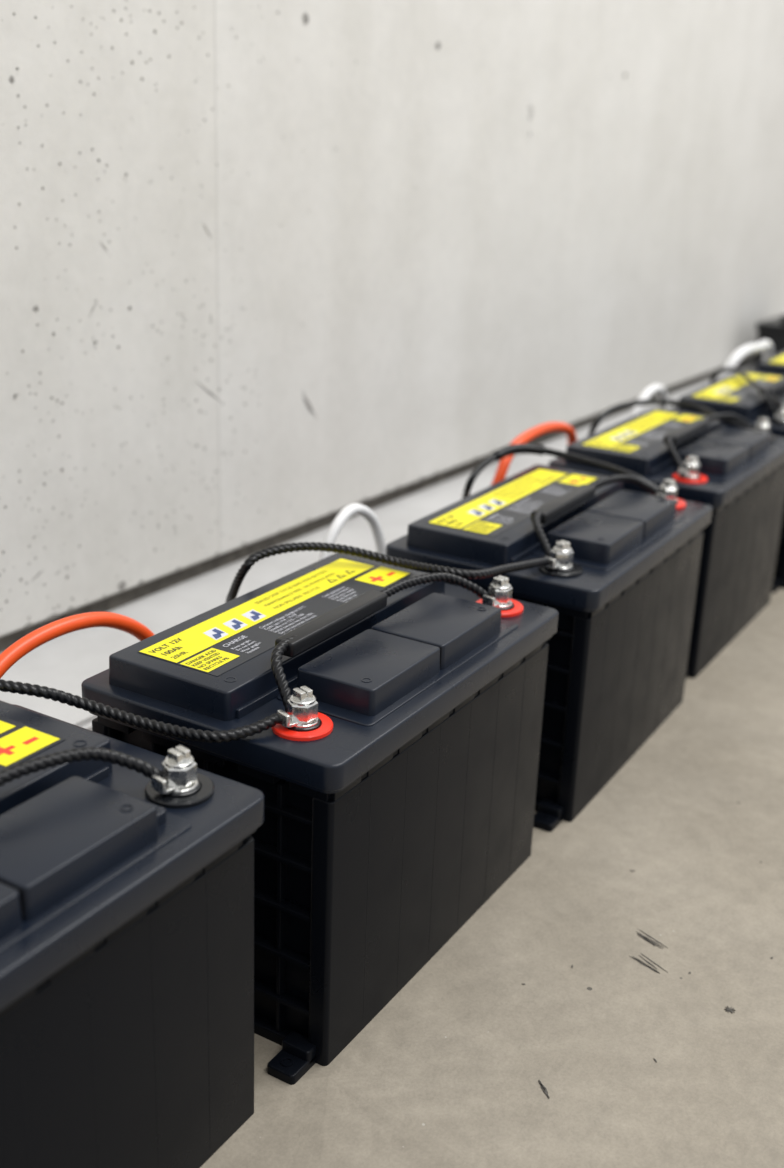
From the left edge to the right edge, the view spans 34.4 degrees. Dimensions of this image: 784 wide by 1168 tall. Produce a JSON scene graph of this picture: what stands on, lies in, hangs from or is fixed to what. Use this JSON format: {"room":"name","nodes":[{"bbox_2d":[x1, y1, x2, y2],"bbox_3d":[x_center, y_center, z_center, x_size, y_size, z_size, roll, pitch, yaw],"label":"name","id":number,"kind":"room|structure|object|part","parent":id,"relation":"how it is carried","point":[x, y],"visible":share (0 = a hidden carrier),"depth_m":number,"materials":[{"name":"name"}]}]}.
{"room":"battery room","nodes":[
{"label":"battery room","id":0,"kind":"room"},
{"bbox_2d":[0,0,783,636],"bbox_3d":[1.093,-2.158,2.999,0.201,3.110,12.000,14,23,30],"label":"wall","id":1,"kind":"structure","parent":0,"point":[616,189],"depth_m":1.60,"materials":[{"name":"concrete"}]},
{"bbox_2d":[0,362,753,730],"bbox_3d":[1.105,-0.624,3.497,0.371,0.068,12.000,14,23,30],"label":"trim","id":2,"kind":"structure","parent":1,"relation":"attached to","point":[64,662],"depth_m":1.48,"materials":[{"name":"plastic"}]},
{"bbox_2d":[753,315,783,369],"bbox_3d":[0.964,-0.582,3.049,0.110,0.144,0.260,14,23,30],"label":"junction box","id":3,"kind":"object","parent":2,"relation":"on","point":[772,329],"visible":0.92,"depth_m":2.95,"materials":[{"name":"black plastic"}]},
{"bbox_2d":[0,355,754,652],"bbox_3d":[1.030,-0.686,3.529,0.186,0.025,12.000,14,23,30],"label":"trim","id":4,"kind":"structure","parent":1,"relation":"attached to","point":[133,594],"depth_m":1.64,"materials":[{"name":"concrete"}]},
{"bbox_2d":[200,588,783,1167],"bbox_3d":[3.351,0.026,2.173,5.800,0.100,12.000,14,23,30],"label":"floor","id":5,"kind":"structure","parent":0,"point":[447,1074],"depth_m":0.91,"materials":[{"name":"concrete"}]},
{"bbox_2d":[0,612,154,678],"bbox_3d":[-0.243,0.143,0.944,0.020,0.243,0.254,14,23,30],"label":"cable","id":6,"kind":"object","parent":5,"relation":"on","point":[44,634],"visible":0.38,"depth_m":0.91,"materials":[{"name":"plastic"}]},
{"bbox_2d":[0,700,264,1167],"bbox_3d":[-0.253,0.232,0.661,0.211,0.264,0.350,13,22,29],"label":"battery","id":7,"kind":"object","parent":5,"relation":"on","point":[127,870],"visible":1,"depth_m":0.67,"materials":[{"name":"black plastic"}]},
{"bbox_3d":[-0.215,0.128,0.614,0.041,0.033,0.263,14,23,30],"label":"rope handle","id":8,"kind":"part","parent":7,"relation":"part of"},
{"bbox_2d":[0,776,191,952],"bbox_3d":[-0.195,0.143,0.610,0.076,0.021,0.220,13,22,29],"label":"vent","id":9,"kind":"object","parent":7,"relation":"attached to","point":[70,845],"depth_m":0.64,"materials":[{"name":"plastic"}]},
{"bbox_3d":[-0.244,0.151,0.641,0.211,0.021,0.330,13,22,29],"label":"lid","id":10,"kind":"part","parent":7,"relation":"part of","materials":[{"name":"plastic"}]},
{"bbox_2d":[81,552,558,1084],"bbox_3d":[-0.046,0.134,0.958,0.211,0.264,0.350,13,22,29],"label":"battery","id":11,"kind":"object","parent":5,"relation":"on","point":[397,775],"visible":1,"depth_m":0.86,"materials":[{"name":"black plastic"}]},
{"bbox_2d":[0,679,279,742],"bbox_3d":[-0.157,0.077,0.777,0.180,0.031,0.031,2,20,-1],"label":"cable","id":12,"kind":"object","parent":11,"relation":"attached to","point":[10,686],"visible":1,"depth_m":0.78,"materials":[{"name":"black rubber"}]},
{"bbox_3d":[-0.038,0.053,0.938,0.211,0.021,0.330,13,22,29],"label":"lid","id":13,"kind":"part","parent":11,"relation":"part of","materials":[{"name":"plastic"}]},
{"bbox_3d":[-0.009,0.030,0.911,0.041,0.033,0.263,14,23,30],"label":"rope handle","id":14,"kind":"part","parent":11,"relation":"part of","materials":[{"name":"black plastic"}]},
{"bbox_2d":[226,542,553,601],"bbox_3d":[-0.003,0.041,1.072,0.287,0.166,0.103,2,20,-2],"label":"cable","id":15,"kind":"object","parent":11,"relation":"attached to","point":[328,547],"visible":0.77,"depth_m":1.03,"materials":[{"name":"black rubber"}]},
{"bbox_2d":[277,593,518,726],"bbox_3d":[0.011,0.045,0.907,0.076,0.021,0.220,13,22,29],"label":"vent","id":16,"kind":"object","parent":11,"relation":"attached to","point":[383,666],"depth_m":0.88,"materials":[{"name":"plastic"}]},
{"bbox_2d":[319,504,385,559],"bbox_3d":[-0.040,0.043,1.239,0.020,0.248,0.116,14,23,30],"label":"cable","id":17,"kind":"object","parent":5,"relation":"on","point":[350,510],"visible":0.2,"depth_m":1.20,"materials":[{"name":"white plastic"}]},
{"bbox_2d":[491,422,576,484],"bbox_3d":[0.171,-0.070,1.560,0.024,0.259,0.238,14,23,30],"label":"cable","id":18,"kind":"object","parent":5,"relation":"on","point":[502,469],"visible":0.35,"depth_m":1.49,"materials":[{"name":"plastic"}]},
{"bbox_2d":[386,464,712,831],"bbox_3d":[0.157,0.032,1.268,0.211,0.264,0.350,13,22,28],"label":"battery","id":19,"kind":"object","parent":5,"relation":"on","point":[621,579],"visible":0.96,"depth_m":1.16,"materials":[{"name":"black plastic"}]},
{"bbox_3d":[0.165,-0.049,1.248,0.211,0.021,0.330,13,22,28],"label":"lid","id":20,"kind":"part","parent":19,"relation":"part of","materials":[{"name":"plastic"}]},
{"bbox_2d":[462,448,659,498],"bbox_3d":[0.183,-0.104,1.375,0.216,0.075,0.088,3,20,3],"label":"cable","id":21,"kind":"object","parent":19,"relation":"attached to","point":[547,451],"visible":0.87,"depth_m":1.36,"materials":[{"name":"black rubber"}]},
{"bbox_2d":[492,443,544,460],"bbox_3d":[0.139,-0.146,1.391,0.066,0.015,0.019,-8,22,-26],"label":"cable sleeve","id":22,"kind":"object","parent":21,"relation":"attached to","point":[522,448],"visible":1,"depth_m":1.39,"materials":[{"name":"black rubber"}]},
{"bbox_3d":[0.195,-0.073,1.222,0.041,0.033,0.263,14,23,30],"label":"rope handle","id":23,"kind":"part","parent":19,"relation":"part of","materials":[{"name":"black plastic"}]},
{"bbox_2d":[533,490,686,569],"bbox_3d":[0.215,-0.058,1.218,0.076,0.021,0.220,13,22,28],"label":"vent","id":24,"kind":"object","parent":19,"relation":"attached to","point":[604,529],"depth_m":1.19,"materials":[{"name":"plastic"}]},
{"bbox_2d":[521,802,772,1098],"bbox_3d":[0.262,0.260,1.030,0.150,0.001,0.556,18,25,37],"label":"debris","id":25,"kind":"object","parent":5,"relation":"on","point":[728,1009],"visible":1,"depth_m":0.95,"materials":[{"name":"black"}]},
{"bbox_2d":[629,384,666,417],"bbox_3d":[0.360,-0.162,1.839,0.030,0.259,0.139,16,24,34],"label":"cable","id":26,"kind":"object","parent":5,"relation":"on","point":[659,389],"visible":0.18,"depth_m":1.78,"materials":[{"name":"white plastic"}]},
{"bbox_2d":[548,408,783,677],"bbox_3d":[0.347,-0.075,1.586,0.211,0.264,0.350,13,23,29],"label":"battery","id":27,"kind":"object","parent":5,"relation":"on","point":[738,472],"visible":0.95,"depth_m":1.50,"materials":[{"name":"black plastic"}]},
{"bbox_3d":[0.355,-0.155,1.567,0.211,0.021,0.330,13,23,29],"label":"lid","id":28,"kind":"part","parent":27,"relation":"part of","materials":[{"name":"plastic"}]},
{"bbox_2d":[587,399,757,436],"bbox_3d":[0.369,-0.200,1.666,0.224,0.073,0.075,3,20,3],"label":"cable","id":29,"kind":"object","parent":27,"relation":"attached to","point":[602,416],"visible":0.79,"depth_m":1.66,"materials":[{"name":"black rubber"}]},
{"bbox_3d":[0.385,-0.179,1.540,0.041,0.033,0.263,14,23,30],"label":"rope handle","id":30,"kind":"part","parent":27,"relation":"part of","materials":[{"name":"black plastic"}]},
{"bbox_2d":[665,426,778,479],"bbox_3d":[0.405,-0.164,1.536,0.076,0.021,0.220,13,23,29],"label":"vent","id":31,"kind":"object","parent":27,"relation":"attached to","point":[722,452],"depth_m":1.50,"materials":[{"name":"plastic"}]},
{"bbox_2d":[666,371,783,592],"bbox_3d":[0.549,-0.177,1.895,0.211,0.264,0.350,13,23,29],"label":"battery","id":32,"kind":"object","parent":5,"relation":"on","point":[732,393],"visible":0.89,"depth_m":1.78,"materials":[{"name":"black plastic"}]},
{"bbox_3d":[0.557,-0.258,1.875,0.211,0.021,0.330,13,23,29],"label":"lid","id":33,"kind":"part","parent":32,"relation":"part of","materials":[{"name":"plastic"}]},
{"bbox_2d":[710,367,782,408],"bbox_3d":[0.528,-0.274,1.870,0.029,0.062,0.291,0,20,-7],"label":"cable","id":34,"kind":"object","parent":32,"relation":"attached to","point":[741,373],"visible":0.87,"depth_m":1.89,"materials":[{"name":"rubber"}]},
{"bbox_3d":[0.587,-0.281,1.848,0.041,0.033,0.263,14,23,30],"label":"rope handle","id":35,"kind":"part","parent":32,"relation":"part of","materials":[{"name":"black"}]},
{"bbox_2d":[761,395,783,417],"bbox_3d":[0.606,-0.266,1.844,0.076,0.021,0.220,13,23,29],"label":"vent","id":36,"kind":"object","parent":32,"relation":"attached to","point":[766,412],"depth_m":1.78,"materials":[{"name":"plastic"}]},
{"bbox_2d":[717,340,772,379],"bbox_3d":[0.605,-0.285,2.196,0.044,0.270,0.254,17,24,35],"label":"cable","id":37,"kind":"object","parent":5,"relation":"on","point":[766,346],"visible":0.33,"depth_m":2.10,"materials":[{"name":"white plastic"}]},
{"bbox_2d":[751,351,783,375],"bbox_3d":[0.749,-0.280,2.205,0.211,0.264,0.350,13,23,29],"label":"battery","id":38,"kind":"object","parent":5,"relation":"on","point":[774,365],"visible":0.2,"depth_m":2.09,"materials":[{"name":"black plastic"}]}
]}

